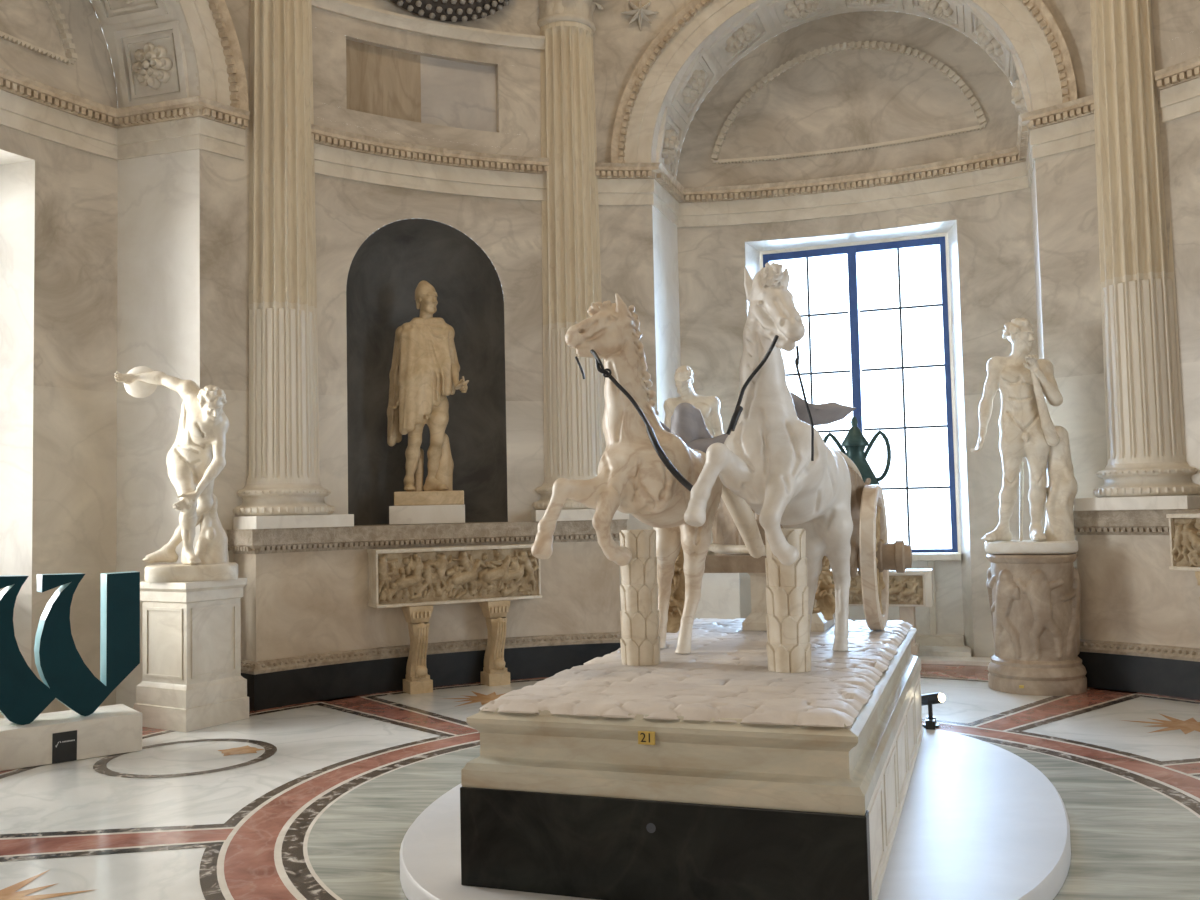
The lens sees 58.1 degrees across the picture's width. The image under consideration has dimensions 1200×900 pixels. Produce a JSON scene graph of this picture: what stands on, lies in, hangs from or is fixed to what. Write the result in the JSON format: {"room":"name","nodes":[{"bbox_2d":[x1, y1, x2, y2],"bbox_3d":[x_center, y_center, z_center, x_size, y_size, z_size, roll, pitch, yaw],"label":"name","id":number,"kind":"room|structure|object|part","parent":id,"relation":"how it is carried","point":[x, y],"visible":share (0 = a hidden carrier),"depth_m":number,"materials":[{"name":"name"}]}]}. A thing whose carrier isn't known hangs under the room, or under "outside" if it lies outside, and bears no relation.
{"room":"museum","nodes":[
{"label":"museum","id":0,"kind":"room"},
{"bbox_2d":[0,149,34,712],"bbox_3d":[-5.275,-0.496,7.790,0.727,5.300,3.440,-2,-3,17],"label":"wall","id":1,"kind":"structure","parent":0,"point":[17,172],"depth_m":8.78,"materials":[{"name":"white paint"}]},
{"bbox_2d":[0,0,249,713],"bbox_3d":[-4.336,-1.756,7.577,1.501,7.750,5.181,-2,-3,17],"label":"wall","id":2,"kind":"structure","parent":0,"point":[141,261],"depth_m":9.27,"materials":[{"name":"grey stone"}]},
{"bbox_2d":[0,0,77,64],"bbox_3d":[-5.007,-3.946,7.880,0.246,1.215,2.942,-2,-3,17],"label":"trim","id":3,"kind":"structure","parent":2,"relation":"attached to","point":[69,47],"depth_m":9.09,"materials":[{"name":"beige stone"}]},
{"bbox_2d":[0,89,244,160],"bbox_3d":[-4.446,-2.791,7.662,1.358,0.270,4.494,-2,-3,17],"label":"trim","id":4,"kind":"structure","parent":2,"relation":"attached to","point":[18,113],"depth_m":9.31,"materials":[{"name":"beige stone"}]},
{"bbox_2d":[0,67,249,129],"bbox_3d":[-4.412,-2.998,7.662,1.440,0.139,4.494,-2,-3,17],"label":"trim","id":5,"kind":"structure","parent":2,"relation":"attached to","point":[11,82],"depth_m":9.26,"materials":[{"name":"stone"}]},
{"bbox_2d":[94,0,188,106],"bbox_3d":[-4.572,-4.028,7.752,0.956,1.874,3.809,-2,-3,17],"label":"trim","id":6,"kind":"structure","parent":2,"relation":"attached to","point":[152,66],"depth_m":9.35,"materials":[{"name":"white stone"}]},
{"bbox_2d":[176,0,230,104],"bbox_3d":[-4.124,-4.138,7.622,0.500,2.120,4.240,-2,-3,17],"label":"trim","id":7,"kind":"structure","parent":2,"relation":"attached to","point":[212,75],"depth_m":9.37,"materials":[{"name":"beige stone"}]},
{"bbox_2d":[207,0,248,110],"bbox_3d":[-4.074,-4.195,7.610,0.605,2.230,4.460,-2,-3,17],"label":"trim","id":8,"kind":"structure","parent":2,"relation":"attached to","point":[237,79],"depth_m":9.51,"materials":[{"name":"stone"}]},
{"bbox_2d":[346,218,507,524],"bbox_3d":[-1.859,-0.710,10.846,1.600,3.080,0.863,0,-4,-28],"label":"niche","id":9,"kind":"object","parent":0,"point":[385,272],"depth_m":11.06,"materials":[{"name":"paint"}]},
{"bbox_2d":[311,0,543,521],"bbox_3d":[-1.689,-2.349,10.539,3.037,6.350,0.300,0,-4,-28],"label":"wall","id":10,"kind":"structure","parent":0,"point":[370,79],"depth_m":10.76,"materials":[{"name":"grey stone"}]},
{"bbox_2d":[227,519,627,674],"bbox_3d":[-1.712,1.331,10.598,4.151,1.210,1.772,0,-4,-28],"label":"trim","id":11,"kind":"structure","parent":10,"relation":"attached to","point":[283,540],"depth_m":9.96,"materials":[{"name":"beige stone"}]},
{"bbox_2d":[233,0,353,528],"bbox_3d":[-2.921,-2.191,9.846,0.943,5.790,0.938,2,-4,-44],"label":"fluted column","id":12,"kind":"structure","parent":11,"relation":"on","point":[283,488],"depth_m":9.57,"materials":[{"name":"beige stone"}]},
{"bbox_2d":[387,280,468,524],"bbox_3d":[-1.702,-0.486,10.662,0.802,2.418,0.558,-1,-3,-9],"label":"statue","id":13,"kind":"object","parent":11,"relation":"on","point":[425,367],"visible":1,"depth_m":10.56,"materials":[{"name":"white stone"}]},
{"bbox_2d":[531,0,628,521],"bbox_3d":[-0.319,-2.172,11.191,0.943,5.790,0.938,-1,-3,-11],"label":"fluted column","id":14,"kind":"structure","parent":11,"relation":"on","point":[574,406],"depth_m":10.95,"materials":[{"name":"beige stone"}]},
{"bbox_2d":[311,0,544,49],"bbox_3d":[-1.716,-4.192,10.619,2.565,0.120,0.255,0,-4,-28],"label":"trim","id":15,"kind":"structure","parent":10,"relation":"attached to","point":[347,8],"depth_m":10.70,"materials":[{"name":"beige stone"}]},
{"bbox_2d":[235,541,620,661],"bbox_3d":[-1.565,1.367,10.316,3.992,1.100,0.924,0,-4,-28],"label":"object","id":16,"kind":"structure","parent":10,"relation":"attached to","point":[293,604],"depth_m":9.77,"materials":[{"name":"stone"}]},
{"bbox_2d":[311,124,548,173],"bbox_3d":[-1.677,-2.897,10.525,2.547,0.139,0.301,0,-4,-28],"label":"trim","id":17,"kind":"structure","parent":10,"relation":"attached to","point":[325,136],"depth_m":10.56,"materials":[{"name":"stone"}]},
{"bbox_2d":[314,143,546,200],"bbox_3d":[-1.693,-2.689,10.552,2.547,0.270,0.214,0,-4,-28],"label":"trim","id":18,"kind":"structure","parent":10,"relation":"attached to","point":[328,161],"depth_m":10.62,"materials":[{"name":"beige stone"}]},
{"bbox_2d":[241,643,620,710],"bbox_3d":[-1.534,2.064,10.248,4.086,0.300,0.988,0,-4,-28],"label":"trim","id":19,"kind":"structure","parent":10,"relation":"attached to","point":[318,683],"depth_m":9.84,"materials":[{"name":"black stone"}]},
{"bbox_2d":[390,0,508,21],"bbox_3d":[-1.594,-4.834,10.675,1.727,1.144,0.214,0,-4,-26],"label":"relief","id":20,"kind":"object","parent":10,"relation":"attached to","point":[443,10],"visible":1,"depth_m":10.74,"materials":[{"name":"white stone"}]},
{"bbox_2d":[0,665,1199,899],"bbox_3d":[0.771,1.965,5.834,16.400,0.100,16.400,-2,-3,7],"label":"floor","id":21,"kind":"structure","parent":0,"point":[69,795],"depth_m":6.90,"materials":[{"name":"stone"}]},
{"bbox_2d":[0,869,97,899],"bbox_3d":[-2.610,1.914,4.541,0.812,0.001,0.919,-2,-3,7],"label":"trim","id":22,"kind":"structure","parent":21,"relation":"on","point":[9,893],"depth_m":4.68,"materials":[{"name":"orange stone"}]},
{"bbox_2d":[0,704,141,770],"bbox_3d":[-4.256,1.961,7.028,2.300,0.258,0.520,1,-4,-38],"label":"plinth","id":23,"kind":"object","parent":21,"relation":"on","point":[110,729],"visible":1,"depth_m":7.31,"materials":[{"name":"white stone"}]},
{"bbox_2d":[52,730,76,763],"bbox_3d":[-3.579,1.984,7.221,0.152,0.199,0.008,1,-4,-38],"label":"plaque","id":24,"kind":"object","parent":23,"relation":"attached to","point":[64,744],"visible":1,"depth_m":7.22,"materials":[{"name":"black metal"}]},
{"bbox_2d":[0,571,139,724],"bbox_3d":[-3.707,1.343,7.435,0.982,0.996,0.170,1,-4,-38],"label":"sculpture","id":25,"kind":"object","parent":23,"relation":"on","point":[65,676],"visible":1,"depth_m":7.38,"materials":[{"name":"teal paint"}]},
{"bbox_2d":[0,842,225,899],"bbox_3d":[-2.573,1.883,3.991,2.834,0.001,2.899,-2,-3,7],"label":"trim","id":26,"kind":"structure","parent":21,"relation":"on","point":[210,887],"depth_m":5.18,"materials":[{"name":"stone"}]},
{"bbox_2d":[0,829,232,855],"bbox_3d":[-2.901,1.968,5.354,2.075,0.001,0.356,-1,-3,-8],"label":"trim","id":27,"kind":"structure","parent":21,"relation":"on","point":[70,843],"depth_m":5.42,"materials":[{"name":"red stone"}]},
{"bbox_2d":[0,840,232,899],"bbox_3d":[-2.572,1.882,3.989,2.903,0.001,2.968,-2,-3,7],"label":"trim","id":28,"kind":"structure","parent":21,"relation":"on","point":[220,876],"depth_m":5.22,"materials":[{"name":"beige stone"}]},
{"bbox_2d":[0,696,357,773],"bbox_3d":[-3.733,2.112,7.585,1.533,0.001,5.752,-3,-3,21],"label":"trim","id":29,"kind":"structure","parent":21,"relation":"on","point":[145,730],"depth_m":8.96,"materials":[{"name":"red stone"}]},
{"bbox_2d":[93,739,276,777],"bbox_3d":[-2.788,2.074,7.301,1.160,0.001,1.160,-2,-3,7],"label":"trim","id":30,"kind":"structure","parent":21,"relation":"on","point":[100,766],"depth_m":7.14,"materials":[{"name":"black stone"}]},
{"bbox_2d":[134,578,248,731],"bbox_3d":[-3.245,1.595,8.593,0.610,1.121,0.610,-3,-4,30],"label":"pedestal","id":31,"kind":"object","parent":21,"relation":"on","point":[192,680],"visible":0.98,"depth_m":8.39,"materials":[{"name":"beige stone"}]},
{"bbox_2d":[114,366,237,582],"bbox_3d":[-3.367,0.176,8.684,0.910,1.727,0.650,-2,-3,7],"label":"statue","id":32,"kind":"object","parent":31,"relation":"on","point":[203,427],"visible":1,"depth_m":8.58,"materials":[{"name":"beige stone"}]},
{"bbox_3d":[-3.247,1.504,8.598,0.540,0.540,0.540,-3,-4,30],"label":"panel moulding","id":33,"kind":"part","parent":31,"relation":"part of","materials":[{"name":"beige stone"}]},
{"bbox_2d":[0,703,453,837],"bbox_3d":[-2.454,2.066,7.278,2.670,0.001,4.046,-2,-3,7],"label":"trim","id":34,"kind":"structure","parent":21,"relation":"on","point":[236,818],"depth_m":6.42,"materials":[{"name":"stone"}]},
{"bbox_2d":[0,702,459,839],"bbox_3d":[-2.449,2.065,7.281,2.733,0.001,4.114,-2,-3,7],"label":"trim","id":35,"kind":"structure","parent":21,"relation":"on","point":[246,817],"depth_m":6.28,"materials":[{"name":"stone"}]},
{"bbox_2d":[218,745,263,755],"bbox_3d":[-2.490,2.076,7.457,0.332,0.001,0.335,-2,-3,7],"label":"trim","id":36,"kind":"structure","parent":21,"relation":"on","point":[245,749],"depth_m":7.46,"materials":[{"name":"orange stone"}]},
{"bbox_2d":[324,697,478,734],"bbox_3d":[-1.607,2.126,8.668,0.356,0.001,2.075,1,-4,-40],"label":"trim","id":37,"kind":"structure","parent":21,"relation":"on","point":[356,703],"depth_m":8.68,"materials":[{"name":"red stone"}]},
{"bbox_2d":[319,677,548,701],"bbox_3d":[-1.298,2.219,10.440,3.452,0.001,1.091,0,-4,-24],"label":"trim","id":38,"kind":"structure","parent":21,"relation":"on","point":[542,677],"depth_m":10.05,"materials":[{"name":"red stone"}]},
{"bbox_2d":[361,679,543,728],"bbox_3d":[-0.890,2.143,9.261,2.474,0.001,2.570,-2,-3,7],"label":"trim","id":39,"kind":"structure","parent":21,"relation":"on","point":[374,697],"depth_m":9.15,"materials":[{"name":"stone"}]},
{"bbox_2d":[367,543,541,694],"bbox_3d":[-1.315,1.547,10.022,1.609,1.297,0.397,0,-4,-28],"label":"sarcophagus","id":40,"kind":"object","parent":21,"relation":"on","point":[417,579],"visible":1,"depth_m":9.91,"materials":[{"name":"beige stone"}]},
{"bbox_2d":[447,691,505,706],"bbox_3d":[-0.964,2.149,9.345,0.918,0.001,0.822,-2,-3,7],"label":"trim","id":41,"kind":"structure","parent":21,"relation":"on","point":[482,698],"depth_m":9.36,"materials":[{"name":"orange stone"}]},
{"bbox_2d":[223,721,1198,899],"bbox_3d":[0.770,1.914,5.837,5.350,0.002,5.350,-2,-3,7],"label":"trim","id":42,"kind":"structure","parent":21,"relation":"on","point":[231,835],"depth_m":6.32,"materials":[{"name":"stone"}]},
{"bbox_2d":[224,722,1199,899],"bbox_3d":[0.770,1.914,5.837,5.294,0.001,5.294,-2,-3,7],"label":"floor strip","id":43,"kind":"object","parent":21,"relation":"on","point":[250,872],"depth_m":6.07,"materials":[{"name":"red stone"}]},
{"bbox_2d":[694,573,739,619],"bbox_3d":[1.076,1.599,10.761,0.736,1.080,0.638,-2,-3,7],"label":"pedestal","id":44,"kind":"object","parent":21,"relation":"on","point":[720,592],"visible":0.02,"depth_m":10.49,"materials":[{"name":"white stone"}]},
{"bbox_2d":[664,365,723,550],"bbox_3d":[0.988,0.108,10.838,0.722,1.906,0.542,-2,-3,7],"label":"statue","id":45,"kind":"object","parent":44,"relation":"on","point":[709,406],"visible":0.23,"depth_m":10.79,"materials":[{"name":"beige stone"}]},
{"bbox_2d":[400,726,1070,899],"bbox_3d":[0.779,1.858,5.752,3.281,0.097,4.292,-2,-3,7],"label":"disc","id":46,"kind":"object","parent":21,"relation":"on","point":[978,820],"visible":0.37,"depth_m":4.89,"materials":[{"name":"white stone"}]},
{"bbox_2d":[460,618,923,899],"bbox_3d":[0.790,1.447,5.800,1.615,0.728,3.574,-2,-3,20],"label":"pedestal","id":47,"kind":"object","parent":46,"relation":"on","point":[755,782],"visible":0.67,"depth_m":4.22,"materials":[{"name":"white stone"}]},
{"bbox_2d":[531,293,722,653],"bbox_3d":[0.255,0.149,5.612,0.579,1.863,1.464,-3,-4,29],"label":"horse","id":48,"kind":"object","parent":47,"relation":"on","point":[632,478],"visible":0.88,"depth_m":5.42},
{"bbox_2d":[575,349,692,491],"bbox_3d":[0.157,-0.152,5.267,0.584,0.724,0.250,-2,-3,7],"label":"reins","id":49,"kind":"object","parent":48,"relation":"hanging from","point":[649,429],"visible":0.99,"depth_m":5.26,"materials":[{"name":"black leather"}]},
{"bbox_3d":[-0.101,-0.412,5.414,0.056,0.119,0.016,-3,-4,32],"label":"bit chain","id":50,"kind":"part","parent":49,"relation":"part of","materials":[{"name":"black metal"}]},
{"bbox_3d":[-0.014,-0.437,5.343,0.049,0.138,0.114,2,-5,-44],"label":"cord","id":51,"kind":"part","parent":49,"relation":"part of","materials":[{"name":"black leather"}]},
{"bbox_3d":[-0.005,-0.431,5.332,0.087,0.128,0.039,-4,-4,36],"label":"cord","id":52,"kind":"part","parent":49,"relation":"part of","materials":[{"name":"black leather"}]},
{"bbox_2d":[660,392,855,452],"bbox_3d":[0.844,-0.079,6.038,1.162,0.520,0.187,-3,-4,23],"label":"yoke","id":53,"kind":"object","parent":48,"relation":"on","point":[687,422],"visible":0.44,"depth_m":6.08,"materials":[{"name":"grey stone"}]},
{"bbox_2d":[619,529,659,665],"bbox_3d":[0.199,0.739,5.460,0.200,0.670,0.200,-2,-3,7],"label":"support","id":54,"kind":"object","parent":47,"relation":"on","point":[639,613],"visible":0.95,"depth_m":5.38,"materials":[{"name":"beige stone"}]},
{"bbox_2d":[638,731,654,744],"bbox_3d":[0.179,1.108,4.157,0.068,0.050,0.012,-2,-3,20],"label":"number plate","id":55,"kind":"object","parent":47,"relation":"attached to","point":[644,737],"visible":1,"depth_m":4.15,"materials":[{"name":"gold metal"}]},
{"bbox_2d":[684,262,852,650],"bbox_3d":[0.991,0.083,5.495,0.528,1.947,1.668,-3,-4,29],"label":"horse","id":56,"kind":"object","parent":47,"relation":"on","point":[766,462],"visible":0.95,"depth_m":5.11},
{"bbox_2d":[726,335,813,460],"bbox_3d":[0.788,-0.231,4.976,0.400,0.584,0.142,-3,-3,21],"label":"reins","id":57,"kind":"object","parent":56,"relation":"hanging from","point":[738,410],"visible":1,"depth_m":4.98,"materials":[{"name":"black leather"}]},
{"bbox_3d":[0.716,-0.295,5.010,0.255,0.448,0.133,-2,-3,17],"label":"cord","id":58,"kind":"part","parent":57,"relation":"part of","materials":[{"name":"black leather"}]},
{"bbox_3d":[0.922,-0.210,4.913,0.060,0.529,0.158,-1,-3,-10],"label":"cord","id":59,"kind":"part","parent":57,"relation":"part of","materials":[{"name":"black leather"}]},
{"bbox_2d":[655,448,911,631],"bbox_3d":[1.105,0.531,6.921,1.681,1.209,1.519,-2,-3,7],"label":"chariot","id":60,"kind":"object","parent":47,"relation":"on","point":[738,545],"visible":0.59,"depth_m":6.57,"materials":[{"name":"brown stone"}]},
{"bbox_3d":[1.132,0.616,6.832,1.000,0.056,0.776,-2,-3,20],"label":"moulding","id":61,"kind":"part","parent":60,"relation":"part of","materials":[{"name":"beige stone"}]},
{"bbox_2d":[823,416,890,484],"bbox_3d":[1.742,0.199,7.338,0.366,0.860,0.315,0,-3,-21],"label":"bronze ewer","id":62,"kind":"object","parent":60,"relation":"on","point":[855,443],"visible":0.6,"depth_m":7.29,"materials":[{"name":"green metal"}]},
{"bbox_3d":[1.631,0.050,7.385,0.242,0.351,0.028,-2,-3,20],"label":"handle","id":63,"kind":"part","parent":62,"relation":"part of","materials":[{"name":"green metal"}]},
{"bbox_3d":[1.734,-0.128,7.356,0.182,0.205,0.182,-2,-3,7],"label":"lid","id":64,"kind":"part","parent":62,"relation":"part of","materials":[{"name":"green metal"}]},
{"bbox_3d":[1.846,0.041,7.308,0.242,0.351,0.028,-2,-3,20],"label":"handle","id":65,"kind":"part","parent":62,"relation":"part of","materials":[{"name":"green metal"}]},
{"bbox_2d":[847,465,870,576],"bbox_3d":[1.645,0.444,6.792,0.130,0.695,0.561,-3,-4,29],"label":"horse tail","id":66,"kind":"object","parent":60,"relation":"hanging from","point":[858,486],"depth_m":6.62,"materials":[{"name":"white stone"}]},
{"bbox_2d":[765,528,810,672],"bbox_3d":[0.889,0.708,5.130,0.208,0.665,0.208,1,-4,-38],"label":"support","id":67,"kind":"object","parent":47,"relation":"on","point":[788,645],"visible":0.92,"depth_m":5.05,"materials":[{"name":"beige stone"}]},
{"bbox_2d":[921,692,944,729],"bbox_3d":[2.224,1.744,7.267,0.144,0.239,0.201,-1,-3,-9],"label":"spotlight","id":68,"kind":"object","parent":46,"relation":"on","point":[930,723],"visible":0.94,"depth_m":7.22,"materials":[{"name":"black metal"}]},
{"bbox_2d":[274,731,1199,899],"bbox_3d":[0.770,1.914,5.837,4.848,0.002,4.848,-2,-3,7],"label":"trim","id":69,"kind":"structure","parent":21,"relation":"on","point":[280,869],"depth_m":5.96,"materials":[{"name":"stone"}]},
{"bbox_2d":[281,734,1199,899],"bbox_3d":[0.770,1.914,5.837,4.780,0.001,4.780,-2,-3,7],"label":"trim","id":70,"kind":"structure","parent":21,"relation":"on","point":[297,871],"depth_m":5.86,"materials":[{"name":"grey stone"}]},
{"bbox_2d":[303,741,1199,899],"bbox_3d":[0.770,1.914,5.837,4.580,0.001,4.580,-2,-3,7],"label":"trim","id":71,"kind":"structure","parent":21,"relation":"on","point":[305,852],"depth_m":5.80,"materials":[{"name":"stone"}]},
{"bbox_2d":[307,743,1199,899],"bbox_3d":[0.770,1.914,5.837,4.540,0.001,4.540,-2,-3,7],"label":"ring","id":72,"kind":"object","parent":21,"relation":"on","point":[1129,840],"depth_m":5.29,"materials":[{"name":"grey stone"}]},
{"bbox_2d":[920,676,1088,726],"bbox_3d":[2.112,2.068,9.106,3.972,0.001,2.604,-2,-3,7],"label":"trim","id":73,"kind":"structure","parent":21,"relation":"on","point":[1023,707],"depth_m":8.29,"materials":[{"name":"stone"}]},
{"bbox_2d":[920,664,1137,693],"bbox_3d":[2.404,2.135,10.396,5.634,0.001,1.503,-2,-3,20],"label":"trim","id":74,"kind":"structure","parent":21,"relation":"on","point":[928,670],"depth_m":10.24,"materials":[{"name":"red stone"}]},
{"bbox_2d":[986,553,1086,695],"bbox_3d":[3.733,1.464,9.286,0.789,1.153,0.789,0,-3,-15],"label":"pedestal","id":75,"kind":"object","parent":21,"relation":"on","point":[1034,599],"visible":1,"depth_m":9.00,"materials":[{"name":"brown stone"}]},
{"bbox_2d":[970,318,1077,553],"bbox_3d":[3.658,-0.130,9.381,0.841,2.041,0.639,-2,-3,7],"label":"statue","id":76,"kind":"object","parent":75,"relation":"on","point":[1027,429],"visible":1,"depth_m":9.27,"materials":[{"name":"white stone"}]},
{"bbox_3d":[3.721,0.926,9.316,0.730,0.075,0.730,-2,-3,7],"label":"cornice","id":77,"kind":"part","parent":75,"relation":"part of","materials":[{"name":"brown stone"}]},
{"bbox_2d":[977,689,1132,730],"bbox_3d":[3.510,1.994,8.326,2.075,0.001,0.356,2,-4,-42],"label":"trim","id":78,"kind":"structure","parent":21,"relation":"on","point":[1091,697],"depth_m":8.33,"materials":[{"name":"red stone"}]},
{"bbox_2d":[1003,694,1199,765],"bbox_3d":[4.137,1.940,7.642,2.635,0.001,2.544,-2,-3,7],"label":"trim","id":79,"kind":"structure","parent":21,"relation":"on","point":[1006,730],"depth_m":7.53,"materials":[{"name":"white stone"}]},
{"bbox_2d":[1008,694,1199,764],"bbox_3d":[4.138,1.941,7.640,2.565,0.001,2.474,-2,-3,7],"label":"trim","id":80,"kind":"structure","parent":21,"relation":"on","point":[1020,729],"depth_m":7.56,"materials":[{"name":"stone"}]},
{"bbox_2d":[1106,689,1199,701],"bbox_3d":[5.284,1.943,8.120,1.082,0.001,3.386,0,-4,-27],"label":"trim","id":81,"kind":"structure","parent":21,"relation":"on","point":[1106,689],"depth_m":8.73,"materials":[{"name":"red stone"}]},
{"bbox_2d":[1122,714,1199,733],"bbox_3d":[4.141,1.937,7.590,0.830,0.001,0.917,-2,-3,7],"label":"star","id":82,"kind":"object","parent":21,"relation":"on","point":[1187,726],"depth_m":7.63,"materials":[{"name":"orange stone"}]},
{"bbox_2d":[1165,763,1199,773],"bbox_3d":[4.399,1.875,6.569,2.075,0.001,0.356,-1,-3,-11],"label":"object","id":83,"kind":"structure","parent":21,"relation":"on","point":[1193,767],"depth_m":6.41,"materials":[{"name":"red stone"}]},
{"bbox_2d":[1166,513,1199,601],"bbox_3d":[4.886,1.204,7.954,0.397,1.476,1.360,0,-3,-23],"label":"sarcophagus","id":84,"kind":"object","parent":21,"relation":"on","point":[1184,529],"visible":1,"depth_m":8.43,"materials":[{"name":"beige stone"}]},
{"bbox_2d":[1185,773,1199,779],"bbox_3d":[4.098,1.775,4.701,2.590,0.001,4.102,-2,-3,7],"label":"trim","id":85,"kind":"structure","parent":21,"relation":"on","point":[1191,774],"depth_m":6.24,"materials":[{"name":"beige stone"}]},
{"bbox_2d":[593,0,1106,656],"bbox_3d":[2.477,-1.715,10.989,5.599,7.750,1.730,-2,-3,20],"label":"wall","id":86,"kind":"structure","parent":0,"point":[1032,254],"depth_m":11.40,"materials":[{"name":"grey stone"}]},
{"bbox_2d":[621,0,658,29],"bbox_3d":[0.422,-4.610,11.341,0.400,0.400,0.105,-1,-3,-2],"label":"star ornament","id":87,"kind":"object","parent":86,"relation":"attached to","point":[640,12],"visible":1,"depth_m":11.35,"materials":[{"name":"white stone"}]},
{"bbox_2d":[656,0,1030,177],"bbox_3d":[2.484,-3.980,11.359,3.809,1.874,0.953,-2,-3,20],"label":"trim","id":88,"kind":"structure","parent":86,"relation":"attached to","point":[743,39],"depth_m":11.56,"materials":[{"name":"white stone"}]},
{"bbox_2d":[624,0,1063,162],"bbox_3d":[2.303,-4.097,10.864,4.240,2.120,0.500,-2,-3,20],"label":"trim","id":89,"kind":"structure","parent":86,"relation":"attached to","point":[1032,47],"depth_m":11.31,"materials":[{"name":"beige stone"}]},
{"bbox_2d":[595,94,1093,202],"bbox_3d":[2.469,-2.955,11.111,4.901,0.139,1.659,-2,-3,20],"label":"trim","id":90,"kind":"structure","parent":86,"relation":"attached to","point":[1084,106],"depth_m":11.41,"materials":[{"name":"stone"}]},
{"bbox_2d":[611,0,1077,162],"bbox_3d":[2.284,-4.154,10.818,4.460,2.230,0.605,-2,-3,20],"label":"trim","id":91,"kind":"structure","parent":86,"relation":"attached to","point":[1039,10],"depth_m":11.26,"materials":[{"name":"stone"}]},
{"bbox_2d":[598,114,1094,226],"bbox_3d":[2.487,-2.748,11.137,4.901,0.270,1.580,-2,-3,20],"label":"trim","id":92,"kind":"structure","parent":86,"relation":"attached to","point":[1077,133],"depth_m":11.52,"materials":[{"name":"beige stone"}]},
{"bbox_2d":[711,41,986,163],"bbox_3d":[2.659,-3.892,11.842,2.942,1.215,0.242,-2,-3,20],"label":"trim","id":93,"kind":"structure","parent":86,"relation":"attached to","point":[922,56],"depth_m":11.89,"materials":[{"name":"beige stone"}]},
{"bbox_2d":[914,646,990,665],"bbox_3d":[2.754,2.139,11.394,3.100,0.090,0.810,-2,-3,20],"label":"trim","id":94,"kind":"structure","parent":86,"relation":"attached to","point":[946,655],"depth_m":10.95,"materials":[{"name":"white stone"}]},
{"bbox_2d":[830,569,933,654],"bbox_3d":[2.603,1.662,11.154,1.619,0.843,0.367,-2,-3,20],"label":"small sarcophagus","id":95,"kind":"object","parent":94,"relation":"on","point":[910,589],"visible":0.23,"depth_m":10.85,"materials":[{"name":"beige stone"}]},
{"bbox_2d":[1078,651,1199,699],"bbox_3d":[5.332,1.770,7.726,1.066,0.300,4.516,0,-3,-22],"label":"trim","id":96,"kind":"structure","parent":86,"relation":"attached to","point":[1149,675],"depth_m":8.92,"materials":[{"name":"black stone"}]},
{"bbox_2d":[745,220,974,656],"bbox_3d":[2.836,-0.442,11.929,3.440,5.300,0.605,-2,-3,20],"label":"wall","id":97,"kind":"structure","parent":0,"point":[953,585],"depth_m":11.57,"materials":[{"name":"white paint"}]},
{"bbox_2d":[763,236,957,552],"bbox_3d":[2.864,-0.583,12.027,2.060,3.450,0.095,-2,-3,20],"label":"window","id":98,"kind":"structure","parent":97,"relation":"in","point":[851,252],"depth_m":11.94,"materials":[{"name":"blue metal"}]},
{"bbox_2d":[912,553,964,646],"bbox_3d":[2.883,1.671,11.812,2.070,1.065,0.280,-2,-3,20],"label":"trim","id":99,"kind":"structure","parent":97,"relation":"attached to","point":[932,639],"depth_m":11.48,"materials":[{"name":"beige stone"}]},
{"bbox_2d":[1151,0,1199,484],"bbox_3d":[5.329,-2.646,8.023,0.294,6.350,2.994,0,-3,-22],"label":"wall","id":100,"kind":"structure","parent":0,"point":[1175,23],"depth_m":8.99,"materials":[{"name":"grey stone"}]},
{"bbox_2d":[1073,509,1199,661],"bbox_3d":[5.618,1.017,7.893,1.811,1.210,4.580,0,-3,-22],"label":"trim","id":101,"kind":"structure","parent":100,"relation":"attached to","point":[1100,522],"depth_m":9.00,"materials":[{"name":"beige stone"}]},
{"bbox_2d":[1074,0,1199,510],"bbox_3d":[4.677,-2.383,9.417,0.938,5.790,0.943,1,-4,-40],"label":"fluted column","id":102,"kind":"structure","parent":101,"relation":"on","point":[1147,468],"depth_m":9.15,"materials":[{"name":"beige stone"}]},
{"bbox_2d":[1076,535,1199,647],"bbox_3d":[5.346,1.072,7.777,1.001,1.100,4.424,0,-3,-22],"label":"wall","id":103,"kind":"structure","parent":100,"relation":"attached to","point":[1130,593],"depth_m":9.02,"materials":[{"name":"stone"}]},
{"bbox_2d":[1154,56,1199,89],"bbox_3d":[5.269,-3.191,8.034,0.296,0.139,2.504,0,-3,-22],"label":"trim","id":104,"kind":"structure","parent":100,"relation":"attached to","point":[1188,70],"depth_m":8.97,"materials":[{"name":"stone"}]},
{"bbox_2d":[1160,77,1199,122],"bbox_3d":[5.314,-2.985,8.039,0.208,0.270,2.504,0,-3,-22],"label":"trim","id":105,"kind":"structure","parent":100,"relation":"attached to","point":[1183,99],"depth_m":9.02,"materials":[{"name":"beige stone"}]}
]}

